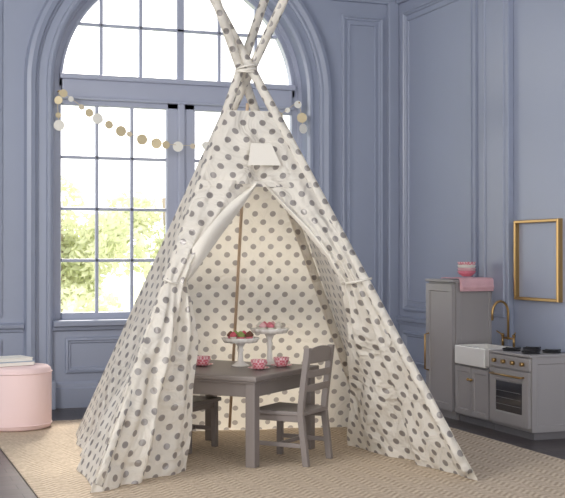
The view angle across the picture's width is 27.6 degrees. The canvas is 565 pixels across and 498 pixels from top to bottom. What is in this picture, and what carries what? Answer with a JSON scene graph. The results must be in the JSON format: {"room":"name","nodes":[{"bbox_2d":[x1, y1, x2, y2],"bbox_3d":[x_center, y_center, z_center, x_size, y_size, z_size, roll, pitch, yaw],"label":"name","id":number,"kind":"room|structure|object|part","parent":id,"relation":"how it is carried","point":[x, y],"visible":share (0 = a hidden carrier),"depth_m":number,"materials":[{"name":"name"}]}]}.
{"room":"children's room","nodes":[
{"label":"children's room","id":0,"kind":"room"},
{"bbox_2d":[0,0,386,381],"bbox_3d":[-2.448,-0.753,8.921,7.660,4.000,0.280,0,0,-20],"label":"wall","id":1,"kind":"structure","parent":0,"point":[19,17],"depth_m":9.82,"materials":[{"name":"paint"}]},
{"bbox_2d":[0,0,1,316],"bbox_3d":[-2.596,-0.749,8.704,0.930,2.550,0.024,0,0,-20],"label":"panel","id":2,"kind":"object","parent":1,"relation":"attached to","point":[0,0],"visible":1,"depth_m":8.85,"materials":[{"name":"paint"}]},
{"bbox_2d":[0,339,1,355],"bbox_3d":[-2.596,0.836,8.695,0.930,0.280,0.024,0,0,-20],"label":"panel","id":3,"kind":"object","parent":1,"relation":"attached to","point":[0,339],"visible":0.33,"depth_m":8.85,"materials":[{"name":"paint"}]},
{"bbox_2d":[0,323,23,332],"bbox_3d":[-3.991,0.607,8.164,4.243,0.072,0.045,0,0,-20],"label":"trim","id":4,"kind":"structure","parent":1,"relation":"attached to","point":[4,327],"depth_m":8.87,"materials":[{"name":"paint"}]},
{"bbox_2d":[52,380,55,409],"bbox_3d":[-1.891,1.137,8.920,0.250,0.220,0.095,0,0,-20],"label":"trim","id":5,"kind":"structure","parent":1,"relation":"attached to","point":[53,381],"depth_m":8.91,"materials":[{"name":"paint"}]},
{"bbox_2d":[56,380,99,408],"bbox_3d":[-0.797,1.147,9.364,2.110,0.205,0.030,0,0,-20],"label":"baseboard","id":6,"kind":"structure","parent":1,"relation":"attached to","point":[70,394],"depth_m":9.04,"materials":[{"name":"paint"}]},
{"bbox_2d":[53,319,126,331],"bbox_3d":[-0.805,0.607,9.390,2.136,0.085,0.180,0,0,-20],"label":"trim","id":7,"kind":"structure","parent":1,"relation":"attached to","point":[83,324],"depth_m":9.05,"materials":[{"name":"paint"}]},
{"bbox_2d":[65,336,119,372],"bbox_3d":[-1.280,0.838,9.188,0.910,0.280,0.024,0,0,-20],"label":"panel","id":8,"kind":"object","parent":1,"relation":"attached to","point":[68,341],"visible":0.39,"depth_m":9.07,"materials":[{"name":"paint"}]},
{"bbox_2d":[53,0,301,319],"bbox_3d":[-0.843,-0.893,9.498,2.150,2.965,0.085,0,0,-20],"label":"window","id":9,"kind":"structure","parent":1,"relation":"in","point":[294,124],"depth_m":9.37,"materials":[{"name":"paint"}]},
{"bbox_3d":[-0.846,0.549,9.498,1.960,0.082,0.050,0,0,-20],"label":"bottom rail","id":10,"kind":"part","parent":9,"relation":"part of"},
{"bbox_3d":[-1.496,-0.322,9.259,0.026,1.660,0.030,0,0,-20],"label":"muntin","id":11,"kind":"part","parent":9,"relation":"part of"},
{"bbox_3d":[-1.464,-1.714,9.278,0.026,0.664,0.030,0,0,-20],"label":"arch muntin","id":12,"kind":"part","parent":9,"relation":"part of","materials":[{"name":"wood"}]},
{"bbox_3d":[-1.362,0.092,9.307,0.858,0.026,0.030,0,0,-20],"label":"muntin","id":13,"kind":"part","parent":9,"relation":"part of","materials":[{"name":"wood"}]},
{"bbox_3d":[-1.362,-0.734,9.312,0.858,0.026,0.030,0,0,-20],"label":"muntin","id":14,"kind":"part","parent":9,"relation":"part of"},
{"bbox_3d":[-1.362,-0.321,9.309,0.858,0.026,0.030,0,0,-20],"label":"muntin","id":15,"kind":"part","parent":9,"relation":"part of","materials":[{"name":"wood"}]},
{"bbox_3d":[-1.228,-0.321,9.359,0.026,1.660,0.030,0,0,-20],"label":"muntin","id":16,"kind":"part","parent":9,"relation":"part of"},
{"bbox_3d":[-1.159,-1.811,9.393,0.026,0.861,0.030,0,0,-20],"label":"arch muntin","id":17,"kind":"part","parent":9,"relation":"part of","materials":[{"name":"wood"}]},
{"bbox_2d":[61,79,291,105],"bbox_3d":[-0.842,-1.293,9.498,1.960,0.195,0.070,0,0,-20],"label":"transom","id":18,"kind":"object","parent":9,"relation":"attached to","point":[74,87],"visible":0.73,"depth_m":9.39,"materials":[{"name":"paint"}]},
{"bbox_2d":[59,72,295,90],"bbox_3d":[-0.828,-1.373,9.461,2.000,0.045,0.050,0,0,-20],"label":"transom lip","id":19,"kind":"object","parent":18,"relation":"attached to","point":[62,75],"depth_m":9.37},
{"bbox_2d":[60,96,294,109],"bbox_3d":[-0.831,-1.203,9.467,2.000,0.025,0.035,0,0,-20],"label":"transom lip","id":20,"kind":"object","parent":18,"relation":"attached to","point":[66,97],"visible":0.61,"depth_m":9.38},
{"bbox_3d":[-0.846,-1.173,9.507,1.960,0.055,0.050,0,0,-20],"label":"top rail","id":21,"kind":"part","parent":9,"relation":"part of","materials":[{"name":"wood"}]},
{"bbox_3d":[-0.846,-1.803,9.510,1.726,0.026,0.030,0,0,-20],"label":"arch muntin","id":22,"kind":"part","parent":9,"relation":"part of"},
{"bbox_2d":[59,0,294,96],"bbox_3d":[-0.840,-1.800,9.496,2.000,1.000,0.040,0,0,-20],"label":"bead","id":23,"kind":"object","parent":9,"relation":"attached to","point":[249,2],"visible":0.9,"depth_m":9.71,"materials":[{"name":"paint"}]},
{"bbox_3d":[-0.846,-0.325,9.502,0.244,1.750,0.050,0,0,-20],"label":"center stile","id":24,"kind":"part","parent":9,"relation":"part of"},
{"bbox_3d":[-0.846,-1.840,9.510,0.060,0.920,0.030,0,0,-20],"label":"arch muntin","id":25,"kind":"part","parent":9,"relation":"part of","materials":[{"name":"wood"}]},
{"bbox_3d":[-0.834,-0.325,9.472,0.060,1.750,0.035,0,0,-20],"label":"center astragal strip","id":26,"kind":"part","parent":9,"relation":"part of","materials":[{"name":"wood"}]},
{"bbox_3d":[-0.532,-1.810,9.627,0.026,0.861,0.030,0,0,-20],"label":"arch muntin","id":27,"kind":"part","parent":9,"relation":"part of","materials":[{"name":"wood"}]},
{"bbox_3d":[-0.228,-1.711,9.741,0.026,0.664,0.030,0,0,-20],"label":"arch muntin","id":28,"kind":"part","parent":9,"relation":"part of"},
{"bbox_2d":[24,0,331,380],"bbox_3d":[-0.790,-0.776,9.355,2.580,3.630,0.090,0,0,-20],"label":"trim","id":29,"kind":"structure","parent":1,"relation":"attached to","point":[49,26],"depth_m":8.96,"materials":[{"name":"paint"}]},
{"bbox_2d":[54,89,306,151],"bbox_3d":[-0.789,-1.013,9.306,2.119,0.461,0.083,0,0,-20],"label":"garland","id":30,"kind":"object","parent":1,"relation":"hanging from","point":[97,118],"visible":0.78,"depth_m":9.12,"materials":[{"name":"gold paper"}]},
{"bbox_2d":[341,14,383,304],"bbox_3d":[0.696,-0.743,9.935,0.400,2.550,0.024,0,0,-20],"label":"panel","id":31,"kind":"object","parent":1,"relation":"attached to","point":[380,20],"visible":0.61,"depth_m":9.99,"materials":[{"name":"paint"}]},
{"bbox_2d":[349,23,375,289],"bbox_3d":[0.694,-0.743,9.940,0.260,2.410,0.012,0,0,-20],"label":"panel","id":32,"kind":"object","parent":31,"relation":"attached to","point":[350,24],"depth_m":9.97,"materials":[{"name":"blue wood"}]},
{"bbox_2d":[331,0,394,4],"bbox_3d":[0.717,-2.183,9.915,0.640,0.110,0.090,0,0,-20],"label":"trim","id":33,"kind":"structure","parent":1,"relation":"attached to","point":[380,2],"depth_m":9.95,"materials":[{"name":"paint"}]},
{"bbox_2d":[387,2,398,332],"bbox_3d":[0.963,-0.448,10.019,0.100,3.400,0.050,0,0,-20],"label":"trim","id":34,"kind":"structure","parent":1,"relation":"attached to","point":[392,7],"depth_m":10.00,"materials":[{"name":"paint"}]},
{"bbox_2d":[0,407,564,497],"bbox_3d":[-0.688,1.272,4.204,7.660,0.100,10.370,0,0,-20],"label":"floor","id":35,"kind":"structure","parent":0,"point":[12,484],"depth_m":7.28,"materials":[{"name":"brown wood"}]},
{"bbox_2d":[0,419,564,497],"bbox_3d":[0.079,1.227,6.536,3.010,0.012,4.400,0,0,-20],"label":"jute rug","id":36,"kind":"object","parent":35,"relation":"on","point":[48,459],"visible":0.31,"depth_m":6.25,"materials":[{"name":"beige wicker"}]},
{"bbox_2d":[0,363,52,431],"bbox_3d":[-1.841,1.014,7.933,0.502,0.430,0.502,0,0,-20],"label":"pouf","id":37,"kind":"object","parent":36,"relation":"on","point":[25,391],"visible":0.94,"depth_m":7.72,"materials":[{"name":"fabric"}]},
{"bbox_2d":[0,355,33,366],"bbox_3d":[-1.893,0.771,7.915,0.306,0.054,0.226,0,0,-38],"label":"book stack","id":38,"kind":"object","parent":37,"relation":"on","point":[14,360],"visible":1,"depth_m":7.86,"materials":[{"name":"paper"}]},
{"bbox_2d":[0,358,31,362],"bbox_3d":[-1.889,0.759,7.918,0.270,0.021,0.200,0,0,-38],"label":"book","id":39,"kind":"object","parent":38,"relation":"on","point":[2,360],"depth_m":7.84,"materials":[{"name":"paper"}]},
{"bbox_2d":[0,361,33,366],"bbox_3d":[-1.893,0.786,7.915,0.300,0.025,0.220,0,0,-38],"label":"book","id":40,"kind":"object","parent":38,"relation":"on","point":[2,363],"depth_m":7.83,"materials":[{"name":"paper"}]},
{"bbox_2d":[188,395,220,453],"bbox_3d":[-0.635,0.889,7.078,0.385,0.670,0.373,0,0,28],"label":"chair","id":41,"kind":"object","parent":36,"relation":"on","point":[199,402],"visible":0.16,"depth_m":7.11,"materials":[{"name":"grey paint"}]},
{"bbox_3d":[-0.561,1.081,6.868,0.034,0.285,0.034,0,0,28],"label":"leg","id":42,"kind":"part","parent":41,"relation":"part of","materials":[{"name":"beige paint"}]},
{"bbox_3d":[-0.616,0.931,7.067,0.340,0.024,0.373,0,0,28],"label":"seat","id":43,"kind":"part","parent":41,"relation":"part of","materials":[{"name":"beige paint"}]},
{"bbox_3d":[-0.420,1.082,7.132,0.034,0.285,0.034,0,0,28],"label":"leg","id":44,"kind":"part","parent":41,"relation":"part of","materials":[{"name":"beige paint"}]},
{"bbox_2d":[193,360,318,467],"bbox_3d":[-0.313,0.968,6.908,0.800,0.510,0.800,0,0,28],"label":"table","id":45,"kind":"object","parent":36,"relation":"on","point":[220,378],"visible":0.46,"depth_m":6.54,"materials":[{"name":"grey paint"}]},
{"bbox_2d":[196,356,212,365],"bbox_3d":[-0.486,0.684,7.012,0.132,0.058,0.136,0,0,41],"label":"tea cup","id":46,"kind":"object","parent":45,"relation":"on","point":[201,360],"visible":0.93,"depth_m":6.97,"materials":[{"name":"pink ceramic"}]},
{"bbox_3d":[-0.458,0.991,7.381,0.060,0.470,0.060,0,0,28],"label":"leg","id":47,"kind":"part","parent":45,"relation":"part of","materials":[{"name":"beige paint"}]},
{"bbox_2d":[222,336,258,366],"bbox_3d":[-0.256,0.626,7.006,0.237,0.174,0.237,0,0,-20],"label":"cake stand","id":48,"kind":"object","parent":45,"relation":"on","point":[240,343],"visible":0.93,"depth_m":6.96,"materials":[{"name":"white ceramic"}]},
{"bbox_2d":[227,331,253,338],"bbox_3d":[-0.253,0.526,7.008,0.162,0.052,0.165,0,0,-20],"label":"cupcakes","id":49,"kind":"object","parent":48,"relation":"on","point":[241,334],"visible":0.94,"depth_m":6.96,"materials":[{"name":"red food"}]},
{"bbox_3d":[-0.168,0.986,6.435,0.060,0.470,0.060,0,0,28],"label":"leg","id":50,"kind":"part","parent":45,"relation":"part of","materials":[{"name":"beige paint"}]},
{"bbox_2d":[248,359,269,369],"bbox_3d":[-0.139,0.683,6.799,0.136,0.058,0.132,0,0,-43],"label":"tea cup","id":51,"kind":"object","parent":45,"relation":"on","point":[257,364],"visible":1,"depth_m":6.76,"materials":[{"name":"pink ceramic"}]},
{"bbox_2d":[250,327,289,364],"bbox_3d":[-0.080,0.601,7.120,0.247,0.224,0.247,0,0,-20],"label":"cake stand","id":52,"kind":"object","parent":45,"relation":"on","point":[269,333],"visible":0.81,"depth_m":7.09,"materials":[{"name":"white ceramic"}]},
{"bbox_2d":[256,321,282,328],"bbox_3d":[-0.077,0.476,7.122,0.162,0.052,0.165,0,0,-20],"label":"cupcakes","id":53,"kind":"object","parent":52,"relation":"on","point":[270,325],"visible":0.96,"depth_m":7.07,"materials":[{"name":"pink food"}]},
{"bbox_2d":[271,357,291,366],"bbox_3d":[-0.007,0.683,6.957,0.132,0.058,0.136,0,0,12],"label":"tea cup","id":54,"kind":"object","parent":45,"relation":"on","point":[279,361],"visible":1,"depth_m":6.92,"materials":[{"name":"pink ceramic"}]},
{"bbox_3d":[0.161,0.989,7.053,0.060,0.470,0.060,0,0,28],"label":"leg","id":55,"kind":"part","parent":45,"relation":"part of","materials":[{"name":"beige paint"}]},
{"bbox_2d":[76,0,477,492],"bbox_3d":[-0.175,-0.211,6.856,2.102,2.862,2.015,0,0,-9],"label":"play teepee","id":56,"kind":"object","parent":36,"relation":"on","point":[253,237],"visible":0.98,"depth_m":6.62,"materials":[{"name":"fabric"}]},
{"bbox_3d":[-0.774,0.207,6.752,0.858,2.024,1.967,0,0,-10],"label":"panel","id":57,"kind":"part","parent":56,"relation":"part of","materials":[{"name":"fabric"}]},
{"bbox_3d":[-0.265,0.211,7.491,1.969,2.024,1.060,0,0,-20],"label":"panel","id":58,"kind":"part","parent":56,"relation":"part of","materials":[{"name":"fabric"}]},
{"bbox_3d":[0.397,0.208,6.904,0.932,2.024,1.969,0,0,-12],"label":"panel","id":59,"kind":"part","parent":56,"relation":"part of","materials":[{"name":"fabric"}]},
{"bbox_2d":[259,344,334,466],"bbox_3d":[0.061,0.887,6.657,0.385,0.670,0.373,0,0,28],"label":"chair","id":60,"kind":"object","parent":36,"relation":"on","point":[281,412],"visible":0.88,"depth_m":6.56,"materials":[{"name":"grey paint"}]},
{"bbox_3d":[-0.014,1.081,6.865,0.034,0.285,0.034,0,0,28],"label":"leg","id":61,"kind":"part","parent":60,"relation":"part of","materials":[{"name":"beige paint"}]},
{"bbox_3d":[0.041,0.929,6.667,0.340,0.024,0.373,0,0,28],"label":"seat","id":62,"kind":"part","parent":60,"relation":"part of","materials":[{"name":"beige paint"}]},
{"bbox_3d":[0.123,0.888,6.454,0.080,0.665,0.032,0,0,28],"label":"post","id":63,"kind":"part","parent":60,"relation":"part of","materials":[{"name":"beige paint"}]},
{"bbox_3d":[0.201,0.786,6.583,0.035,0.040,0.280,0,0,28],"label":"rail","id":64,"kind":"part","parent":60,"relation":"part of","materials":[{"name":"beige paint"}]},
{"bbox_3d":[0.208,0.707,6.579,0.035,0.040,0.280,0,0,28],"label":"rail","id":65,"kind":"part","parent":60,"relation":"part of","materials":[{"name":"beige paint"}]},
{"bbox_3d":[0.215,0.599,6.576,0.035,0.095,0.280,0,0,28],"label":"rail","id":66,"kind":"part","parent":60,"relation":"part of","materials":[{"name":"beige paint"}]},
{"bbox_3d":[0.264,0.890,6.719,0.080,0.665,0.032,0,0,28],"label":"post","id":67,"kind":"part","parent":60,"relation":"part of","materials":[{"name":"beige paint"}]},
{"bbox_2d":[424,278,491,419],"bbox_3d":[1.309,0.735,8.613,0.392,1.020,0.445,0,0,-20],"label":"fridge","id":68,"kind":"object","parent":35,"relation":"on","point":[454,317],"visible":0.73,"depth_m":8.46,"materials":[{"name":"grey paint"}]},
{"bbox_3d":[1.090,0.776,8.699,0.042,0.293,0.014,0,0,-20],"label":"handle","id":69,"kind":"part","parent":68,"relation":"part of","materials":[{"name":"gold metal"}]},
{"bbox_3d":[1.181,0.722,8.565,0.021,0.925,0.401,0,0,-20],"label":"door","id":70,"kind":"part","parent":68,"relation":"part of","materials":[{"name":"grey paint"}]},
{"bbox_2d":[441,277,493,291],"bbox_3d":[1.380,0.259,8.529,0.301,0.102,0.307,0,0,-20],"label":"dish towel","id":71,"kind":"object","parent":68,"relation":"on","point":[466,283],"visible":1,"depth_m":8.40,"materials":[{"name":"pink fabric"}]},
{"bbox_2d":[457,262,475,276],"bbox_3d":[1.364,0.150,8.516,0.140,0.109,0.140,0,0,-20],"label":"stacked bowls","id":72,"kind":"object","parent":71,"relation":"on","point":[465,269],"visible":1,"depth_m":8.46,"materials":[{"name":"pink ceramic"}]},
{"bbox_2d":[455,300,522,429],"bbox_3d":[1.482,0.803,8.177,0.373,0.879,0.482,0,0,-20],"label":"sink","id":73,"kind":"object","parent":35,"relation":"on","point":[472,369],"visible":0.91,"depth_m":8.12,"materials":[{"name":"grey paint"}]},
{"bbox_3d":[1.293,1.008,8.230,0.009,0.340,0.228,0,0,-20],"label":"door frame","id":74,"kind":"part","parent":73,"relation":"part of","materials":[{"name":"grey paint"}]},
{"bbox_3d":[1.304,1.008,8.234,0.014,0.340,0.228,0,0,-20],"label":"door","id":75,"kind":"part","parent":73,"relation":"part of","materials":[{"name":"grey paint"}]},
{"bbox_2d":[455,345,486,367],"bbox_3d":[1.327,0.756,8.119,0.025,0.133,0.418,0,0,-20],"label":"sink","id":76,"kind":"object","parent":73,"relation":"in","point":[465,356],"depth_m":8.11,"materials":[{"name":"white ceramic"}]},
{"bbox_3d":[1.375,1.007,8.011,0.009,0.340,0.228,0,0,-20],"label":"door frame","id":77,"kind":"part","parent":73,"relation":"part of","materials":[{"name":"grey paint"}]},
{"bbox_3d":[1.386,1.007,8.015,0.014,0.340,0.228,0,0,-20],"label":"door","id":78,"kind":"part","parent":73,"relation":"part of","materials":[{"name":"grey paint"}]},
{"bbox_2d":[489,346,564,439],"bbox_3d":[1.651,0.954,7.707,0.385,0.572,0.503,0,0,-20],"label":"stove","id":79,"kind":"object","parent":35,"relation":"on","point":[527,384],"visible":1,"depth_m":7.50,"materials":[{"name":"grey paint"}]},
{"bbox_2d":[489,367,530,428],"bbox_3d":[1.498,0.985,7.653,0.059,0.360,0.473,0,0,-20],"label":"oven","id":80,"kind":"object","parent":79,"relation":"in","point":[510,387],"depth_m":7.62,"materials":[{"name":"grey glass"}]},
{"bbox_3d":[1.517,0.754,7.661,0.018,0.082,0.485,0,0,-20],"label":"control panel","id":81,"kind":"part","parent":79,"relation":"part of","materials":[{"name":"grey paint"}]},
{"bbox_2d":[489,349,564,357],"bbox_3d":[1.669,0.698,7.715,0.348,0.018,0.503,0,0,-20],"label":"cooktop","id":82,"kind":"object","parent":79,"relation":"in","point":[496,353],"depth_m":7.59,"materials":[{"name":"grey paint"}]},
{"bbox_2d":[399,0,564,374],"bbox_3d":[2.858,-0.772,5.380,0.200,4.000,10.070,0,0,-20],"label":"wall","id":83,"kind":"structure","parent":0,"point":[439,39],"depth_m":8.98,"materials":[{"name":"paint"}]},
{"bbox_2d":[395,0,408,4],"bbox_3d":[2.722,-2.207,5.337,0.090,0.110,10.070,0,0,-20],"label":"trim","id":84,"kind":"structure","parent":83,"relation":"attached to","point":[398,2],"depth_m":9.95,"materials":[{"name":"paint"}]},
{"bbox_2d":[395,316,425,326],"bbox_3d":[1.244,0.613,9.339,0.045,0.072,1.510,0,0,-20],"label":"trim","id":85,"kind":"structure","parent":83,"relation":"attached to","point":[405,320],"depth_m":9.73,"materials":[{"name":"paint"}]},
{"bbox_2d":[402,330,425,366],"bbox_3d":[1.258,0.839,9.332,0.024,0.280,1.250,0,0,-20],"label":"panel","id":86,"kind":"object","parent":83,"relation":"attached to","point":[405,334],"visible":0.14,"depth_m":9.71,"materials":[{"name":"paint"}]},
{"bbox_2d":[402,0,477,312],"bbox_3d":[1.258,-0.761,9.341,0.024,2.580,1.250,0,0,-20],"label":"panel","id":87,"kind":"object","parent":83,"relation":"attached to","point":[405,307],"visible":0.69,"depth_m":9.88,"materials":[{"name":"paint"}]},
{"bbox_2d":[407,0,472,302],"bbox_3d":[1.263,-0.761,9.343,0.012,2.420,1.090,0,0,-20],"label":"molding","id":88,"kind":"object","parent":87,"relation":"attached to","point":[471,104],"depth_m":9.14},
{"bbox_2d":[483,0,504,316],"bbox_3d":[1.549,-0.756,8.436,0.012,2.500,0.280,0,0,-20],"label":"trim","id":89,"kind":"structure","parent":83,"relation":"attached to","point":[484,1],"depth_m":8.31,"materials":[{"name":"paint"}]},
{"bbox_2d":[482,0,513,345],"bbox_3d":[1.578,-0.546,8.445,0.050,3.180,0.370,0,0,-20],"label":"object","id":90,"kind":"object","parent":83,"relation":"attached to","point":[493,7],"visible":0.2,"depth_m":8.39,"materials":[{"name":"paint"}]},
{"bbox_2d":[514,218,562,302],"bbox_3d":[1.763,0.078,7.962,0.040,0.564,0.550,0,0,-20],"label":"picture frame","id":91,"kind":"object","parent":83,"relation":"attached to","point":[538,243],"visible":1,"depth_m":7.97,"materials":[{"name":"metal"}]},
{"label":"outside","id":92,"kind":"structure","parent":0,"visible":0},
{"bbox_2d":[63,285,142,311],"bbox_3d":[-5.730,1.555,29.595,50.000,0.100,40.530,0,0,-20],"label":"ground","id":93,"kind":"structure","parent":92,"point":[123,292],"depth_m":37.43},
{"bbox_2d":[61,283,122,311],"bbox_3d":[-1.754,0.940,13.354,5.122,1.126,2.102,0,0,-20],"label":"hedge","id":94,"kind":"object","parent":93,"relation":"on","point":[79,303],"visible":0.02,"depth_m":13.02,"materials":[{"name":"green plant"}]},
{"bbox_2d":[61,176,149,311],"bbox_3d":[-3.041,0.186,17.252,1.771,2.614,2.461,0,0,-20],"label":"tree","id":95,"kind":"object","parent":93,"relation":"on","point":[79,274],"visible":0.58,"depth_m":17.14,"materials":[{"name":"green plant"}]},
{"bbox_2d":[81,190,164,283],"bbox_3d":[-1.932,0.236,19.368,3.107,2.536,2.256,0,0,-20],"label":"tree","id":96,"kind":"object","parent":93,"relation":"on","point":[140,217],"visible":0.19,"depth_m":19.03,"materials":[{"name":"green plant"}]}
]}

